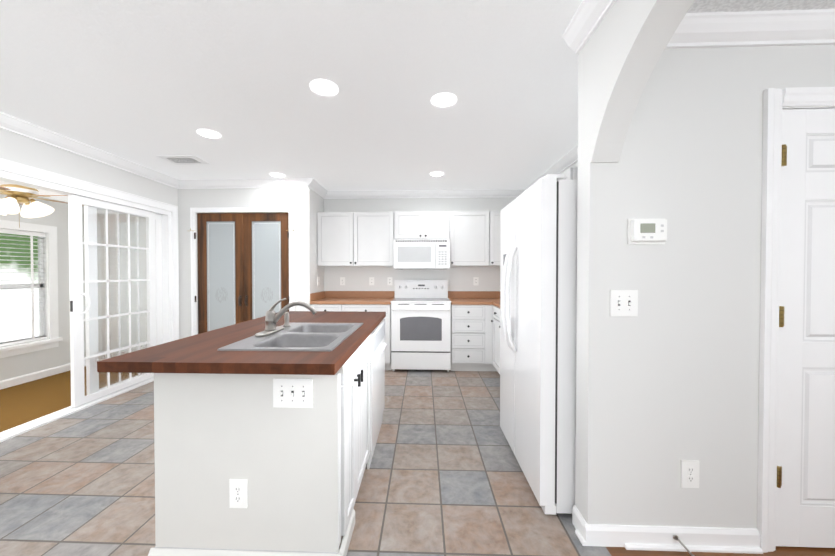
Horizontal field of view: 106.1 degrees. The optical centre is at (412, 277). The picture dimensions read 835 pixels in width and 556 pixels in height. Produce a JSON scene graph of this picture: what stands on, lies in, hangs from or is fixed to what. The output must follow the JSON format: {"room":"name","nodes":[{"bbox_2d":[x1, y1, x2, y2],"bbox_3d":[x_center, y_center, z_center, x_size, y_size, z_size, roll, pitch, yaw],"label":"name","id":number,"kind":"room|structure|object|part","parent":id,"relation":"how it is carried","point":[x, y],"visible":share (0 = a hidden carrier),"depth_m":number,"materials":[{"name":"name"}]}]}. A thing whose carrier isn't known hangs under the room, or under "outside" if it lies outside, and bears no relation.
{"room":"kitchen","nodes":[
{"label":"kitchen","id":0,"kind":"room"},
{"bbox_2d":[0,181,67,201],"bbox_3d":[-3.916,-0.979,2.375,1.390,0.060,3.900,0,1,2],"label":"ceiling","id":1,"kind":"structure","parent":0,"point":[60,198],"depth_m":3.67,"materials":[{"name":"white paint"}]},
{"bbox_2d":[0,184,83,227],"bbox_3d":[-3.769,-0.717,3.053,1.054,0.480,1.085,0,1,2],"label":"ceiling fan","id":2,"kind":"object","parent":1,"relation":"hanging from","point":[14,198],"visible":0.92,"depth_m":3.02,"materials":[{"name":"gold metal"}]},
{"bbox_2d":[0,192,83,380],"bbox_3d":[-4.560,0.140,2.412,0.100,2.180,3.900,0,1,2],"label":"wall","id":3,"kind":"structure","parent":0,"point":[22,364],"depth_m":3.94,"materials":[{"name":"white paint"}]},
{"bbox_2d":[0,220,62,357],"bbox_3d":[-4.503,0.128,3.350,0.150,1.500,1.200,0,1,2],"label":"window","id":4,"kind":"structure","parent":3,"relation":"in","point":[50,286],"depth_m":3.84,"materials":[{"name":"white wood"}]},
{"bbox_2d":[0,228,46,346],"bbox_3d":[-4.515,0.113,3.350,0.075,1.290,0.972,0,1,2],"label":"window blinds","id":5,"kind":"object","parent":4,"relation":"attached to","point":[40,272],"visible":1,"depth_m":3.68,"materials":[{"name":"white plastic"}]},
{"bbox_2d":[0,363,70,389],"bbox_3d":[-4.503,1.184,2.423,0.014,0.092,3.700,0,1,2],"label":"baseboard","id":6,"kind":"structure","parent":3,"relation":"attached to","point":[33,376],"depth_m":3.69,"materials":[{"name":"white wood"}]},
{"bbox_2d":[0,366,137,431],"bbox_3d":[-3.916,1.260,2.404,1.390,0.060,3.900,0,1,2],"label":"floor","id":7,"kind":"structure","parent":0,"point":[23,403],"depth_m":3.16,"materials":[{"name":"brown wood"}]},
{"bbox_2d":[0,128,178,263],"bbox_3d":[-3.197,0.028,1.037,0.140,2.440,7.250,0,1,2],"label":"wall","id":8,"kind":"structure","parent":0,"point":[15,147],"depth_m":2.87,"materials":[{"name":"white paint"}]},
{"bbox_2d":[0,158,178,441],"bbox_3d":[-3.115,0.165,3.042,0.166,2.115,1.970,0,1,2],"label":"trim","id":9,"kind":"structure","parent":8,"relation":"attached to","point":[12,172],"depth_m":3.21,"materials":[{"name":"white wood"}]},
{"bbox_2d":[0,111,183,188],"bbox_3d":[-3.098,-1.139,0.718,0.078,0.096,6.650,0,1,2],"label":"crown molding","id":10,"kind":"structure","parent":8,"relation":"attached to","point":[10,123],"depth_m":2.83,"materials":[{"name":"white wood"}]},
{"bbox_2d":[68,194,162,407],"bbox_3d":[-3.094,0.214,3.381,0.138,1.948,1.038,0,1,2],"label":"sliding door","id":11,"kind":"structure","parent":8,"relation":"in","point":[153,280],"depth_m":3.18,"materials":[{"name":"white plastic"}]},
{"bbox_2d":[84,210,146,358],"bbox_3d":[-3.790,0.116,4.286,1.270,2.180,0.100,0,1,2],"label":"wall","id":12,"kind":"structure","parent":0,"point":[98,223],"depth_m":4.24,"materials":[{"name":"white paint"}]},
{"bbox_2d":[178,188,323,338],"bbox_3d":[-2.157,-0.015,4.328,1.710,2.440,0.600,0,1,2],"label":"wall","id":13,"kind":"structure","parent":0,"point":[307,204],"depth_m":4.03,"materials":[{"name":"white paint"}]},
{"bbox_2d":[194,213,288,333],"bbox_3d":[-2.177,0.187,4.038,1.230,2.021,0.079,0,1,2],"label":"pantry doors","id":14,"kind":"structure","parent":13,"relation":"in","point":[243,267],"depth_m":4.05,"materials":[{"name":"brown wood"}]},
{"bbox_3d":[-2.475,0.129,4.069,0.384,1.696,0.006,0,1,2],"label":"glass","id":15,"kind":"part","parent":14,"relation":"part of","materials":[{"name":"white glass"}]},
{"bbox_3d":[-1.878,0.129,4.048,0.384,1.696,0.006,0,1,2],"label":"glass","id":16,"kind":"part","parent":14,"relation":"part of","materials":[{"name":"white glass"}]},
{"bbox_2d":[190,207,293,335],"bbox_3d":[-2.178,0.160,4.018,1.338,2.099,0.024,0,1,2],"label":"door frame","id":17,"kind":"structure","parent":13,"relation":"attached to","point":[193,252],"depth_m":4.01,"materials":[{"name":"white wood"}]},
{"bbox_2d":[180,178,315,188],"bbox_3d":[-2.085,-1.182,3.971,1.698,0.096,0.078,0,1,2],"label":"crown molding","id":18,"kind":"structure","parent":13,"relation":"attached to","point":[294,182],"depth_m":3.96,"materials":[{"name":"white wood"}]},
{"bbox_2d":[310,291,325,302],"bbox_3d":[-1.291,0.256,4.291,0.016,0.100,0.580,0,1,2],"label":"backsplash","id":19,"kind":"structure","parent":13,"relation":"attached to","point":[318,295],"depth_m":4.24,"materials":[{"name":"brown wood"}]},
{"bbox_2d":[310,181,327,198],"bbox_3d":[-1.265,-1.185,4.246,0.078,0.096,0.510,0,1,2],"label":"crown molding","id":20,"kind":"structure","parent":13,"relation":"attached to","point":[320,190],"depth_m":4.30,"materials":[{"name":"white wood"}]},
{"bbox_2d":[0,0,582,190],"bbox_3d":[0.228,-1.221,0.962,6.990,0.060,7.370,0,1,2],"label":"ceiling","id":21,"kind":"structure","parent":0,"point":[144,83],"depth_m":1.97,"materials":[{"name":"white paint"}]},
{"bbox_2d":[156,155,209,164],"bbox_3d":[-2.379,-1.215,3.269,0.380,0.011,0.250,0,1,2],"label":"ceiling vent","id":22,"kind":"object","parent":21,"relation":"in","point":[185,160],"visible":1,"depth_m":3.25,"materials":[{"name":"white metal"}]},
{"bbox_2d":[197,129,220,138],"bbox_3d":[-1.719,-1.208,2.656,0.176,0.010,0.176,0,1,2],"label":"recessed light","id":23,"kind":"object","parent":21,"relation":"in","point":[206,133],"visible":1,"depth_m":2.65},
{"bbox_2d":[269,172,284,177],"bbox_3d":[-1.621,-1.222,3.763,0.176,0.010,0.176,0,1,2],"label":"recessed light","id":24,"kind":"object","parent":21,"relation":"in","point":[278,175],"visible":0.98,"depth_m":3.76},
{"bbox_2d":[310,79,337,95],"bbox_3d":[-0.562,-1.199,1.995,0.176,0.010,0.176,0,1,2],"label":"recessed light","id":25,"kind":"object","parent":21,"relation":"in","point":[322,87],"visible":1,"depth_m":1.98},
{"bbox_2d":[430,171,443,176],"bbox_3d":[0.289,-1.222,3.727,0.176,0.010,0.176,0,1,2],"label":"recessed light","id":26,"kind":"object","parent":21,"relation":"in","point":[436,174],"visible":1,"depth_m":3.72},
{"bbox_2d":[431,93,456,107],"bbox_3d":[0.214,-1.201,2.138,0.176,0.010,0.176,0,1,2],"label":"recessed light","id":27,"kind":"object","parent":21,"relation":"in","point":[442,100],"visible":1,"depth_m":2.13,"materials":[{"name":"white glass"}]},
{"bbox_2d":[0,369,610,555],"bbox_3d":[-0.811,1.278,1.031,4.910,0.060,7.370,0,1,2],"label":"floor","id":28,"kind":"structure","parent":0,"point":[443,475],"depth_m":1.87,"materials":[{"name":"beige tile"}]},
{"bbox_2d":[148,315,385,555],"bbox_3d":[-0.680,0.792,2.005,0.879,0.888,1.401,0,1,2],"label":"kitchen island","id":29,"kind":"object","parent":28,"relation":"on","point":[263,453],"depth_m":1.34,"materials":[{"name":"paint"}]},
{"bbox_2d":[97,311,384,374],"bbox_3d":[-0.708,0.327,1.940,0.900,0.040,1.560,0,1,2],"label":"island countertop","id":30,"kind":"structure","parent":29,"relation":"on","point":[195,354],"depth_m":1.27,"materials":[{"name":"brown wood"}]},
{"bbox_2d":[255,298,316,336],"bbox_3d":[-0.660,0.206,1.755,0.285,0.188,0.347,0,1,2],"label":"faucet","id":31,"kind":"object","parent":30,"relation":"on","point":[271,319],"visible":1,"depth_m":1.70,"materials":[{"name":"silver metal"}]},
{"bbox_2d":[217,323,362,351],"bbox_3d":[-0.579,0.389,1.696,0.496,0.172,0.722,0,1,2],"label":"sink","id":32,"kind":"object","parent":30,"relation":"in","point":[329,337],"visible":0.44,"depth_m":1.66,"materials":[{"name":"silver metal"}]},
{"bbox_2d":[310,303,345,310],"bbox_3d":[-1.068,0.774,4.307,0.461,0.864,0.578,0,1,2],"label":"base cabinet","id":33,"kind":"object","parent":28,"relation":"on","point":[318,306],"depth_m":4.02,"materials":[{"name":"laminate"}]},
{"bbox_2d":[346,303,390,369],"bbox_3d":[-0.614,0.774,4.291,0.687,0.864,0.578,0,1,2],"label":"base cabinet","id":34,"kind":"object","parent":28,"relation":"on","point":[360,307],"depth_m":4.00,"materials":[{"name":"laminate"}]},
{"bbox_2d":[314,299,392,302],"bbox_3d":[-0.785,0.323,4.282,1.029,0.035,0.596,0,1,2],"label":"countertop","id":35,"kind":"structure","parent":34,"relation":"on","point":[315,300],"depth_m":4.13,"materials":[{"name":"brown wood"}]},
{"bbox_2d":[391,280,450,371],"bbox_3d":[0.113,0.624,4.218,0.765,1.165,0.649,0,1,2],"label":"range","id":36,"kind":"object","parent":28,"relation":"on","point":[420,324],"visible":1,"depth_m":3.97,"materials":[{"name":"white metal"}]},
{"bbox_2d":[449,299,481,370],"bbox_3d":[0.708,0.774,4.248,0.417,0.864,0.574,0,1,2],"label":"base cabinet","id":37,"kind":"object","parent":28,"relation":"on","point":[475,330],"depth_m":3.96,"materials":[{"name":"laminate"}]},
{"bbox_2d":[450,299,499,306],"bbox_3d":[1.065,0.324,4.218,1.134,0.035,0.596,0,1,2],"label":"countertop","id":38,"kind":"structure","parent":37,"relation":"on","point":[465,302],"depth_m":4.00,"materials":[{"name":"brown wood"}]},
{"bbox_2d":[494,307,497,370],"bbox_3d":[1.305,0.781,3.710,0.618,0.864,0.495,0,1,2],"label":"base cabinet","id":39,"kind":"object","parent":28,"relation":"on","point":[495,308],"depth_m":3.78,"materials":[{"name":"laminate"}]},
{"bbox_2d":[498,307,499,373],"bbox_3d":[1.291,0.787,3.318,0.618,0.864,0.530,0,1,2],"label":"base cabinet","id":40,"kind":"object","parent":28,"relation":"on","point":[498,307],"depth_m":3.63,"materials":[{"name":"laminate"}]},
{"bbox_2d":[500,174,576,514],"bbox_3d":[1.052,0.347,2.021,0.910,1.760,0.847,0,1,2],"label":"refrigerator","id":41,"kind":"object","parent":28,"relation":"on","point":[538,294],"visible":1,"depth_m":1.62,"materials":[{"name":"white metal"}]},
{"bbox_2d":[324,197,516,290],"bbox_3d":[-0.686,-0.019,4.637,4.910,2.440,0.120,0,1,2],"label":"wall","id":42,"kind":"structure","parent":0,"point":[459,278],"depth_m":4.55,"materials":[{"name":"white paint"}]},
{"bbox_2d":[340,277,344,284],"bbox_3d":[-1.023,0.059,4.584,0.072,0.118,0.008,0,1,2],"label":"outlet","id":43,"kind":"object","parent":42,"relation":"attached to","point":[342,280],"visible":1,"depth_m":4.58,"materials":[{"name":"white plastic"}]},
{"bbox_2d":[317,212,392,265],"bbox_3d":[-0.771,-0.521,4.410,1.046,0.730,0.318,0,1,2],"label":"upper cabinet","id":44,"kind":"object","parent":42,"relation":"attached to","point":[357,238],"depth_m":4.26,"materials":[{"name":"white wood"}]},
{"bbox_2d":[369,277,373,284],"bbox_3d":[-0.595,0.059,4.569,0.072,0.118,0.008,0,1,2],"label":"outlet","id":45,"kind":"object","parent":42,"relation":"attached to","point":[371,280],"visible":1,"depth_m":4.57,"materials":[{"name":"white plastic"}]},
{"bbox_2d":[387,277,391,284],"bbox_3d":[-0.329,0.059,4.560,0.072,0.118,0.008,0,1,2],"label":"outlet","id":46,"kind":"object","parent":42,"relation":"attached to","point":[389,280],"visible":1,"depth_m":4.56,"materials":[{"name":"white plastic"}]},
{"bbox_2d":[393,212,428,238],"bbox_3d":[-0.024,-0.700,4.382,0.450,0.370,0.318,0,1,2],"label":"upper cabinet","id":47,"kind":"object","parent":42,"relation":"attached to","point":[406,225],"depth_m":4.23,"materials":[{"name":"white wood"}]},
{"bbox_2d":[393,239,449,268],"bbox_3d":[0.125,-0.308,4.339,0.745,0.390,0.392,0,1,2],"label":"microwave","id":48,"kind":"object","parent":47,"relation":"attached to","point":[421,253],"visible":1,"depth_m":4.14,"materials":[{"name":"white plastic"}]},
{"bbox_2d":[326,291,499,298],"bbox_3d":[0.176,0.253,4.538,2.932,0.100,0.016,0,1,2],"label":"backsplash","id":49,"kind":"structure","parent":42,"relation":"attached to","point":[329,294],"depth_m":4.52,"materials":[{"name":"brown wood"}]},
{"bbox_2d":[328,189,523,198],"bbox_3d":[0.130,-1.188,4.494,2.850,0.096,0.078,0,1,2],"label":"crown molding","id":50,"kind":"structure","parent":42,"relation":"attached to","point":[483,193],"depth_m":4.48,"materials":[{"name":"white wood"}]},
{"bbox_2d":[429,212,448,238],"bbox_3d":[0.296,-0.700,4.371,0.410,0.370,0.318,0,1,2],"label":"upper cabinet","id":51,"kind":"object","parent":42,"relation":"attached to","point":[438,221],"depth_m":4.22,"materials":[{"name":"white wood"}]},
{"bbox_2d":[449,211,484,265],"bbox_3d":[0.796,-0.520,4.356,0.590,0.730,0.318,0,1,2],"label":"upper cabinet","id":52,"kind":"object","parent":42,"relation":"attached to","point":[466,228],"depth_m":4.21,"materials":[{"name":"white wood"}]},
{"bbox_2d":[473,277,478,284],"bbox_3d":[0.912,0.060,4.517,0.072,0.118,0.008,0,1,2],"label":"outlet","id":53,"kind":"object","parent":42,"relation":"attached to","point":[475,280],"visible":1,"depth_m":4.51,"materials":[{"name":"white plastic"}]},
{"bbox_2d":[485,211,500,265],"bbox_3d":[1.147,-0.520,4.319,0.345,0.730,0.366,0,1,2],"label":"upper cabinet","id":54,"kind":"object","parent":42,"relation":"attached to","point":[492,218],"depth_m":4.19,"materials":[{"name":"white wood"}]},
{"bbox_2d":[561,161,577,173],"bbox_3d":[1.655,0.002,3.017,0.120,2.440,2.955,0,1,2],"label":"wall","id":55,"kind":"structure","parent":0,"point":[575,165],"depth_m":3.12,"materials":[{"name":"white paint"}]},
{"bbox_2d":[524,145,577,190],"bbox_3d":[1.556,-1.169,3.006,0.078,0.096,2.955,0,1,2],"label":"crown molding","id":56,"kind":"structure","parent":55,"relation":"attached to","point":[571,157],"depth_m":3.25,"materials":[{"name":"white wood"}]},
{"bbox_2d":[562,167,577,179],"bbox_3d":[1.410,-0.498,2.681,0.338,0.730,0.470,0,1,2],"label":"upper cabinet","id":57,"kind":"object","parent":55,"relation":"attached to","point":[570,174],"depth_m":2.46,"materials":[{"name":"white wood"}]},
{"bbox_2d":[590,0,694,162],"bbox_3d":[0.805,0.050,-0.640,0.124,2.440,4.176,0,1,2],"label":"archway","id":58,"kind":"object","parent":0,"point":[630,39],"depth_m":1.26,"materials":[{"name":"white paint"}]},
{"bbox_2d":[562,0,615,53],"bbox_3d":[0.706,-1.122,-0.592,0.078,0.096,4.295,0,1,2],"label":"crown molding","id":59,"kind":"structure","parent":58,"relation":"attached to","point":[590,13],"depth_m":1.40,"materials":[{"name":"white wood"}]},
{"bbox_2d":[575,37,834,528],"bbox_3d":[2.279,0.023,1.458,2.924,2.440,0.119,0,1,2],"label":"wall","id":60,"kind":"structure","parent":0,"point":[667,379],"depth_m":1.44,"materials":[{"name":"white paint"}]},
{"bbox_2d":[610,290,637,315],"bbox_3d":[0.969,0.119,1.436,0.123,0.120,0.017,0,1,2],"label":"light switch","id":61,"kind":"object","parent":60,"relation":"attached to","point":[623,302],"visible":1,"depth_m":1.44,"materials":[{"name":"white plastic"}]},
{"bbox_2d":[628,219,666,243],"bbox_3d":[1.067,-0.209,1.421,0.164,0.116,0.032,0,1,2],"label":"thermostat","id":62,"kind":"object","parent":60,"relation":"attached to","point":[647,231],"visible":0.98,"depth_m":1.41,"materials":[{"name":"white plastic"}]},
{"bbox_2d":[572,511,762,553],"bbox_3d":[1.182,1.197,1.450,0.789,0.092,0.052,0,1,2],"label":"baseboard","id":63,"kind":"structure","parent":60,"relation":"attached to","point":[694,539],"depth_m":1.44,"materials":[{"name":"white wood"}]},
{"bbox_2d":[673,535,694,555],"bbox_3d":[1.209,1.200,1.395,0.040,0.044,0.083,0,1,2],"label":"door stop","id":64,"kind":"object","parent":63,"relation":"attached to","point":[675,537],"visible":1,"depth_m":1.41,"materials":[{"name":"silver metal"}]},
{"bbox_2d":[681,460,698,487],"bbox_3d":[1.273,0.903,1.440,0.078,0.125,0.008,0,1,2],"label":"outlet","id":65,"kind":"object","parent":60,"relation":"attached to","point":[689,473],"visible":1,"depth_m":1.44,"materials":[{"name":"white plastic"}]},
{"bbox_2d":[665,9,834,48],"bbox_3d":[2.382,-1.083,1.341,2.710,0.096,0.078,0,1,2],"label":"crown molding","id":66,"kind":"structure","parent":60,"relation":"attached to","point":[757,28],"depth_m":1.36,"materials":[{"name":"white wood"}]},
{"bbox_2d":[757,87,834,552],"bbox_3d":[2.056,0.202,1.458,0.954,2.082,0.140,0,1,2],"label":"door frame","id":67,"kind":"structure","parent":60,"relation":"attached to","point":[800,97],"depth_m":1.41,"materials":[{"name":"white wood"}]},
{"bbox_2d":[776,108,834,547],"bbox_3d":[2.053,0.239,1.423,0.791,1.989,0.050,0,1,2],"label":"hall door","id":68,"kind":"structure","parent":60,"relation":"in","point":[805,502],"depth_m":1.42,"materials":[{"name":"white wood"}]},
{"bbox_2d":[606,546,834,555],"bbox_3d":[2.297,1.280,0.923,2.850,0.060,7.370,0,1,2],"label":"floor","id":69,"kind":"structure","parent":0,"point":[779,551],"depth_m":1.41,"materials":[{"name":"brown wood"}]},
{"bbox_2d":[687,0,834,12],"bbox_3d":[2.266,-1.167,-0.706,2.800,0.125,4.176,0,1,2],"label":"ceiling","id":70,"kind":"structure","parent":0,"point":[699,6],"depth_m":1.31,"materials":[{"name":"white paint"}]},
{"label":"outside","id":71,"kind":"structure","parent":0,"visible":0},
{"bbox_2d":[0,233,38,341],"bbox_3d":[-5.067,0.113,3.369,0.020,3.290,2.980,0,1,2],"label":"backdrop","id":72,"kind":"structure","parent":71,"point":[18,325],"depth_m":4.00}
]}

